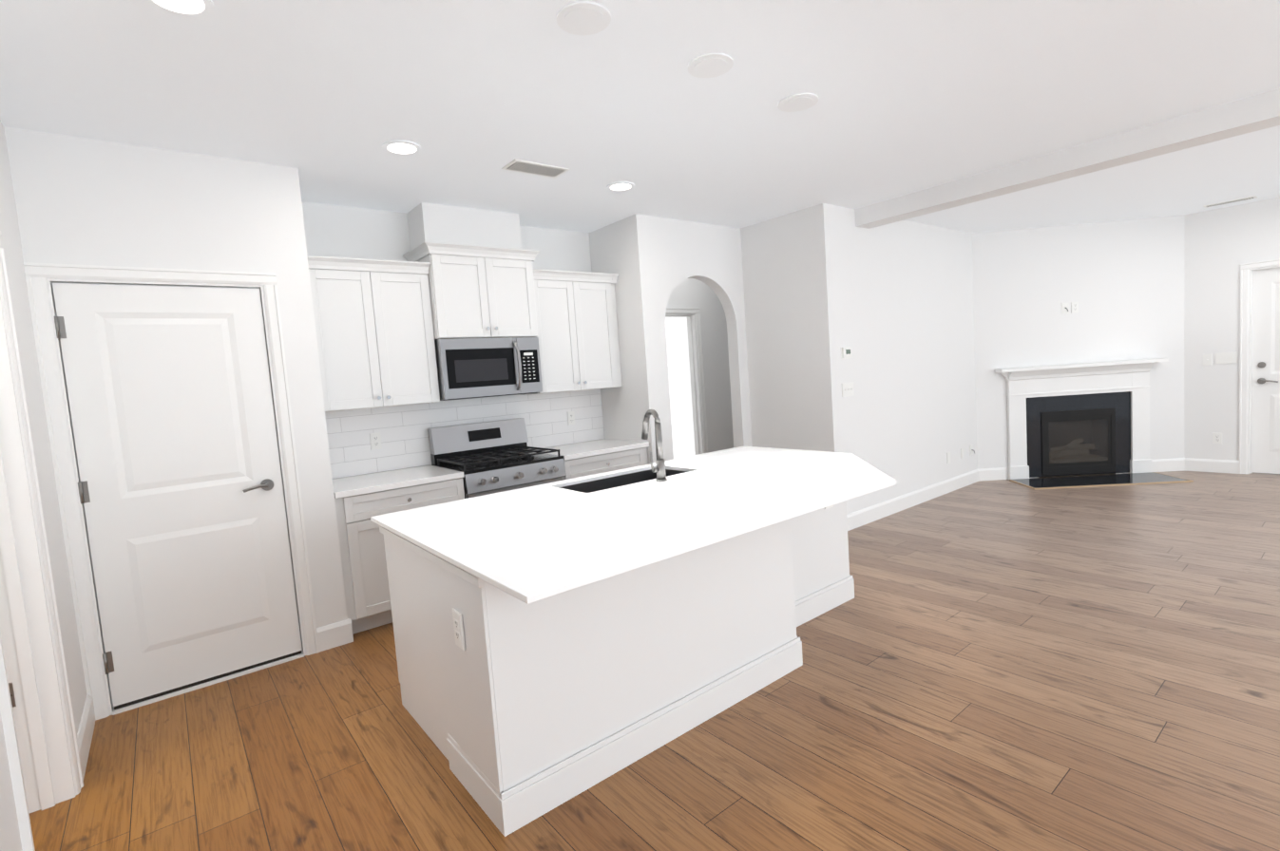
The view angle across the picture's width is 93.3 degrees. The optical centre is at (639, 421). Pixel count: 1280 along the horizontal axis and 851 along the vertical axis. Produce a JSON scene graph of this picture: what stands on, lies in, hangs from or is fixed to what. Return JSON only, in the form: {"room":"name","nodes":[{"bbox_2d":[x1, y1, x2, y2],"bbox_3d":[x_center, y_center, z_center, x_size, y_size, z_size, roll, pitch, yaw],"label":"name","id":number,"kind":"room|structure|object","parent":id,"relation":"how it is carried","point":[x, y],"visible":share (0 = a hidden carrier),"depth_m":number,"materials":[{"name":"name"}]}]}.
{"room":"kitchen","nodes":[
{"label":"kitchen","id":0,"kind":"room"},
{"bbox_2d":[0,120,87,850],"bbox_3d":[-0.498,0.133,-0.106,0.146,2.700,7.380,-8,6,-38],"label":"wall","id":1,"kind":"structure","parent":0,"point":[11,247],"depth_m":2.50,"materials":[{"name":"white paint"}]},
{"bbox_2d":[8,683,16,707],"bbox_3d":[-2.305,0.420,2.108,0.046,2.035,0.014,-8,6,-38],"label":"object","id":2,"kind":"structure","parent":1,"relation":"attached to","point":[11,695],"depth_m":2.17,"materials":[{"name":"silver metal"}]},
{"bbox_2d":[3,127,347,715],"bbox_3d":[-2.466,-0.003,3.375,1.130,2.700,0.760,-8,6,-38],"label":"wall","id":3,"kind":"structure","parent":0,"point":[83,201],"depth_m":3.05,"materials":[{"name":"white paint"}]},
{"bbox_2d":[52,283,301,706],"bbox_3d":[-2.277,0.328,3.048,0.813,2.006,0.093,-8,6,-38],"label":"pantry door","id":4,"kind":"structure","parent":3,"relation":"in","point":[180,486],"depth_m":3.03,"materials":[{"name":"white paint"}]},
{"bbox_2d":[112,651,304,715],"bbox_3d":[-2.213,1.349,3.146,0.812,0.012,0.062,-8,6,-38],"label":"threshold","id":5,"kind":"object","parent":3,"relation":"attached to","point":[188,690],"depth_m":3.10,"materials":[{"name":"white paint"}]},
{"bbox_2d":[76,458,1239,780],"bbox_3d":[2.875,0.933,3.132,8.950,0.135,8.200,-8,6,-38],"label":"baseboard","id":6,"kind":"structure","parent":3,"relation":"attached to","point":[334,635],"depth_m":5.65,"materials":[{"name":"white paint"}]},
{"bbox_2d":[302,202,604,479],"bbox_3d":[-1.169,-0.192,4.625,2.475,2.700,0.420,-8,6,-38],"label":"wall","id":7,"kind":"structure","parent":0,"point":[346,232],"depth_m":4.32,"materials":[{"name":"white paint"}]},
{"bbox_2d":[307,255,439,412],"bbox_3d":[-1.780,-0.562,3.979,0.752,0.934,0.389,-8,6,-38],"label":"upper cabinet","id":8,"kind":"object","parent":7,"relation":"attached to","point":[374,333],"visible":0.92,"depth_m":3.85,"materials":[{"name":"white paint"}]},
{"bbox_2d":[369,432,382,450],"bbox_3d":[-1.837,0.135,4.198,0.070,0.115,0.009,-8,6,-38],"label":"electrical outlet plate","id":9,"kind":"object","parent":7,"relation":"attached to","point":[375,438],"depth_m":4.19,"materials":[{"name":"white plastic"}]},
{"bbox_2d":[402,241,540,340],"bbox_3d":[-1.188,-0.916,4.402,0.860,0.629,0.454,-8,6,-38],"label":"upper cabinet","id":10,"kind":"object","parent":7,"relation":"attached to","point":[480,292],"visible":0.96,"depth_m":4.23,"materials":[{"name":"white paint"}]},
{"bbox_2d":[434,337,542,401],"bbox_3d":[-1.147,-0.393,4.438,0.750,0.418,0.468,-8,6,-38],"label":"microwave","id":11,"kind":"object","parent":10,"relation":"attached to","point":[472,368],"visible":1,"depth_m":4.27,"materials":[{"name":"silver metal"}]},
{"bbox_2d":[567,411,574,425],"bbox_3d":[-0.592,-0.030,5.189,0.070,0.115,0.009,-8,6,-38],"label":"electrical outlet plate","id":12,"kind":"object","parent":7,"relation":"attached to","point":[570,415],"depth_m":5.18,"materials":[{"name":"white plastic"}]},
{"bbox_2d":[527,268,622,394],"bbox_3d":[-0.576,-0.721,4.937,0.808,0.934,0.389,-8,6,-38],"label":"upper cabinet","id":13,"kind":"object","parent":7,"relation":"attached to","point":[577,326],"visible":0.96,"depth_m":4.81,"materials":[{"name":"white paint"}]},
{"bbox_2d":[588,213,664,464],"bbox_3d":[-0.231,-0.312,5.326,0.120,2.700,1.090,-8,6,-38],"label":"wall","id":14,"kind":"structure","parent":0,"point":[621,248],"depth_m":4.95,"materials":[{"name":"white paint"}]},
{"bbox_2d":[0,0,1279,233],"bbox_3d":[1.690,-1.613,2.511,12.600,0.060,10.000,-8,6,-38],"label":"ceiling","id":15,"kind":"structure","parent":0,"point":[327,99],"depth_m":2.75,"materials":[{"name":"white paint"}]},
{"bbox_2d":[144,0,213,18],"bbox_3d":[-1.433,-1.309,1.867,0.190,0.010,0.190,-8,6,-38],"label":"recessed light","id":16,"kind":"object","parent":15,"relation":"in","point":[195,9],"visible":1,"depth_m":1.90,"materials":[{"name":"white paint"}]},
{"bbox_2d":[382,139,420,155],"bbox_3d":[-1.236,-1.423,3.135,0.190,0.010,0.190,-8,6,-38],"label":"recessed light","id":17,"kind":"object","parent":15,"relation":"in","point":[400,147],"visible":0.98,"depth_m":3.12,"materials":[{"name":"white paint"}]},
{"bbox_2d":[501,158,569,178],"bbox_3d":[-0.618,-1.502,3.588,0.360,0.008,0.170,-8,6,-38],"label":"ceiling vent","id":18,"kind":"object","parent":15,"relation":"in","point":[532,168],"visible":1,"depth_m":3.58,"materials":[{"name":"white plastic"}]},
{"bbox_2d":[556,0,611,35],"bbox_3d":[-0.197,-1.415,2.122,0.190,0.010,0.190,-8,6,-38],"label":"recessed light","id":19,"kind":"object","parent":15,"relation":"in","point":[583,18],"visible":1,"depth_m":2.11,"materials":[{"name":"white plastic"}]},
{"bbox_2d":[606,181,634,191],"bbox_3d":[-0.129,-1.570,4.029,0.190,0.010,0.190,-8,6,-38],"label":"recessed light","id":20,"kind":"object","parent":15,"relation":"in","point":[618,186],"visible":1,"depth_m":4.01,"materials":[{"name":"white paint"}]},
{"bbox_2d":[687,53,733,77],"bbox_3d":[0.293,-1.480,2.512,0.190,0.010,0.190,-8,6,-38],"label":"cover plate","id":21,"kind":"object","parent":15,"relation":"in","point":[710,65],"visible":1,"depth_m":2.50,"materials":[{"name":"white plastic"}]},
{"bbox_2d":[777,93,818,112],"bbox_3d":[0.765,-1.546,2.925,0.190,0.010,0.190,-8,6,-38],"label":"cover plate","id":22,"kind":"object","parent":15,"relation":"in","point":[797,102],"visible":0.94,"depth_m":2.91,"materials":[{"name":"white plastic"}]},
{"bbox_2d":[854,88,1279,229],"bbox_3d":[3.881,-1.679,2.692,0.210,0.140,6.350,-8,6,-38],"label":"ceiling beam","id":23,"kind":"structure","parent":15,"relation":"attached to","point":[1242,116],"depth_m":3.83,"materials":[{"name":"white paint"}]},
{"bbox_2d":[1203,195,1257,208],"bbox_3d":[5.677,-2.117,5.812,0.120,0.008,0.360,-8,6,-38],"label":"ceiling vent","id":24,"kind":"object","parent":15,"relation":"in","point":[1231,201],"visible":0.98,"depth_m":5.79,"materials":[{"name":"white plastic"}]},
{"bbox_2d":[29,471,1279,850],"bbox_3d":[1.881,1.127,2.726,12.600,0.050,10.000,-8,6,-38],"label":"floor","id":25,"kind":"structure","parent":0,"point":[997,665],"depth_m":2.41,"materials":[{"name":"brown wood"}]},
{"bbox_2d":[332,465,464,634],"bbox_3d":[-1.612,0.802,3.979,0.773,0.885,0.648,-8,6,-38],"label":"base cabinet","id":26,"kind":"object","parent":25,"relation":"on","point":[360,501],"visible":0.6,"depth_m":3.64,"materials":[{"name":"white paint"}]},
{"bbox_2d":[428,418,566,498],"bbox_3d":[-1.001,0.589,4.418,0.752,1.155,0.681,-8,6,-38],"label":"gas range","id":27,"kind":"object","parent":25,"relation":"on","point":[488,458],"visible":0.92,"depth_m":4.38,"materials":[{"name":"silver metal"}]},
{"bbox_2d":[536,439,649,479],"bbox_3d":[-0.401,0.642,4.943,0.808,0.885,0.648,-8,6,-38],"label":"base cabinet","id":28,"kind":"object","parent":25,"relation":"on","point":[592,457],"visible":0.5,"depth_m":4.72,"materials":[{"name":"white paint"}]},
{"bbox_2d":[379,465,859,837],"bbox_3d":[0.152,0.760,3.074,2.456,0.864,1.087,-8,6,-38],"label":"kitchen island","id":29,"kind":"object","parent":25,"relation":"on","point":[615,621],"depth_m":2.27,"materials":[{"name":"white paint"}]},
{"bbox_2d":[452,609,465,650],"bbox_3d":[-0.618,0.706,2.051,0.009,0.125,0.075,-8,6,-38],"label":"electrical outlet plate","id":30,"kind":"object","parent":29,"relation":"attached to","point":[457,616],"depth_m":2.04,"materials":[{"name":"white plastic"}]},
{"bbox_2d":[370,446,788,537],"bbox_3d":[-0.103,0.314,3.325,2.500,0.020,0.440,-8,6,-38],"label":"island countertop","id":31,"kind":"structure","parent":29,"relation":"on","point":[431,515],"depth_m":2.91,"materials":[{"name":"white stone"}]},
{"bbox_2d":[401,450,896,606],"bbox_3d":[0.357,0.327,2.749,2.500,0.020,1.035,-8,6,-38],"label":"island countertop","id":32,"kind":"structure","parent":29,"relation":"on","point":[533,553],"depth_m":2.32,"materials":[{"name":"white stone"}]},
{"bbox_2d":[641,409,667,481],"bbox_3d":[0.050,0.120,3.132,0.095,0.373,0.161,-8,6,-38],"label":"faucet","id":33,"kind":"object","parent":32,"relation":"on","point":[659,469],"visible":1,"depth_m":3.09,"materials":[{"name":"silver metal"}]},
{"bbox_2d":[994,358,1168,479],"bbox_3d":[4.755,-0.025,6.675,1.660,1.224,0.509,-4,5,5],"label":"fireplace","id":34,"kind":"object","parent":25,"relation":"on","point":[1079,419],"visible":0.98,"depth_m":6.53,"materials":[{"name":"white paint"}]},
{"bbox_2d":[1009,472,1193,489],"bbox_3d":[4.761,0.614,6.295,1.490,0.013,0.500,-4,5,5],"label":"hearth","id":35,"kind":"object","parent":25,"relation":"on","point":[1131,479],"visible":1,"depth_m":6.25,"materials":[{"name":"black stone"}]},
{"bbox_2d":[665,317,695,458],"bbox_3d":[0.013,-0.288,6.719,1.610,2.400,0.020,-8,6,-38],"label":"doorway","id":36,"kind":"structure","parent":0,"point":[679,384],"depth_m":7.07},
{"bbox_2d":[665,278,733,452],"bbox_3d":[0.542,-0.464,6.562,2.645,2.700,0.120,-8,6,-38],"label":"wall","id":37,"kind":"structure","parent":0,"point":[690,293],"depth_m":6.66,"materials":[{"name":"white paint"}]},
{"bbox_2d":[648,215,752,460],"bbox_3d":[1.101,-0.440,5.766,2.525,2.700,0.120,-8,6,-38],"label":"wall","id":38,"kind":"structure","parent":0,"point":[710,256],"depth_m":5.25,"materials":[{"name":"white paint"}]},
{"bbox_2d":[740,203,842,452],"bbox_3d":[1.329,-0.420,5.309,0.120,2.700,0.880,-8,6,-38],"label":"wall","id":39,"kind":"structure","parent":0,"point":[790,293],"depth_m":5.17,"materials":[{"name":"white paint"}]},
{"bbox_2d":[832,205,977,515],"bbox_3d":[2.668,-0.559,5.889,2.710,2.700,0.120,-8,6,-38],"label":"wall","id":40,"kind":"structure","parent":0,"point":[905,303],"depth_m":5.68,"materials":[{"name":"white paint"}]},
{"bbox_2d":[840,346,851,359],"bbox_3d":[1.726,-0.578,5.043,0.130,0.100,0.025,-8,6,-38],"label":"thermostat","id":41,"kind":"object","parent":40,"relation":"attached to","point":[846,353],"visible":0.98,"depth_m":5.02,"materials":[{"name":"white plastic"}]},
{"bbox_2d":[841,382,854,397],"bbox_3d":[1.752,-0.270,5.077,0.165,0.115,0.017,-8,6,-38],"label":"switch plate","id":42,"kind":"object","parent":40,"relation":"attached to","point":[847,388],"depth_m":5.07,"materials":[{"name":"white plastic"}]},
{"bbox_2d":[960,448,963,458],"bbox_3d":[3.441,0.339,6.446,0.045,0.115,0.007,-8,6,-38],"label":"switch plate","id":43,"kind":"object","parent":40,"relation":"attached to","point":[962,449],"depth_m":6.44,"materials":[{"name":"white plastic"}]},
{"bbox_2d":[969,444,974,456],"bbox_3d":[3.622,0.306,6.569,0.070,0.115,0.038,-8,6,-38],"label":"electrical outlet plate","id":44,"kind":"object","parent":40,"relation":"attached to","point":[971,450],"depth_m":6.57,"materials":[{"name":"white plastic"}]},
{"bbox_2d":[972,214,1184,478],"bbox_3d":[4.730,-0.756,6.569,2.329,2.700,0.120,-4,5,5],"label":"wall","id":45,"kind":"structure","parent":0,"point":[1121,283],"depth_m":6.47,"materials":[{"name":"white paint"}]},
{"bbox_2d":[1061,302,1069,313],"bbox_3d":[4.561,-1.219,6.466,0.070,0.115,0.039,-3,5,7],"label":"switch plate","id":46,"kind":"object","parent":45,"relation":"attached to","point":[1064,306],"depth_m":6.48,"materials":[{"name":"white plastic"}]},
{"bbox_2d":[1070,302,1078,313],"bbox_3d":[4.662,-1.227,6.471,0.070,0.115,0.011,-3,5,7],"label":"electrical outlet plate","id":47,"kind":"object","parent":45,"relation":"attached to","point":[1074,305],"depth_m":6.47,"materials":[{"name":"white plastic"}]},
{"bbox_2d":[1184,197,1279,474],"bbox_3d":[7.321,-0.781,4.582,0.120,2.700,4.980,-8,6,-38],"label":"wall","id":48,"kind":"structure","parent":0,"point":[1222,245],"depth_m":6.21,"materials":[{"name":"white paint"}]},
{"bbox_2d":[1203,354,1211,365],"bbox_3d":[5.900,-0.644,6.279,0.017,0.115,0.070,-8,6,-38],"label":"switch plate","id":49,"kind":"object","parent":48,"relation":"attached to","point":[1207,358],"depth_m":6.28,"materials":[{"name":"white plastic"}]},
{"bbox_2d":[1212,433,1222,443],"bbox_3d":[6.010,0.172,6.283,0.009,0.115,0.070,-8,6,-38],"label":"electrical outlet plate","id":50,"kind":"object","parent":48,"relation":"attached to","point":[1216,437],"depth_m":6.28,"materials":[{"name":"white plastic"}]},
{"bbox_2d":[1214,351,1237,363],"bbox_3d":[5.987,-0.652,6.169,0.017,0.115,0.165,-8,6,-38],"label":"switch plate","id":51,"kind":"object","parent":48,"relation":"attached to","point":[1219,358],"depth_m":6.17,"materials":[{"name":"white plastic"}]},
{"bbox_2d":[1250,267,1279,474],"bbox_3d":[6.446,-0.484,5.720,0.102,2.030,0.917,-8,6,-38],"label":"exterior door","id":52,"kind":"structure","parent":48,"relation":"in","point":[1266,385],"depth_m":6.00,"materials":[{"name":"white paint"}]}
]}

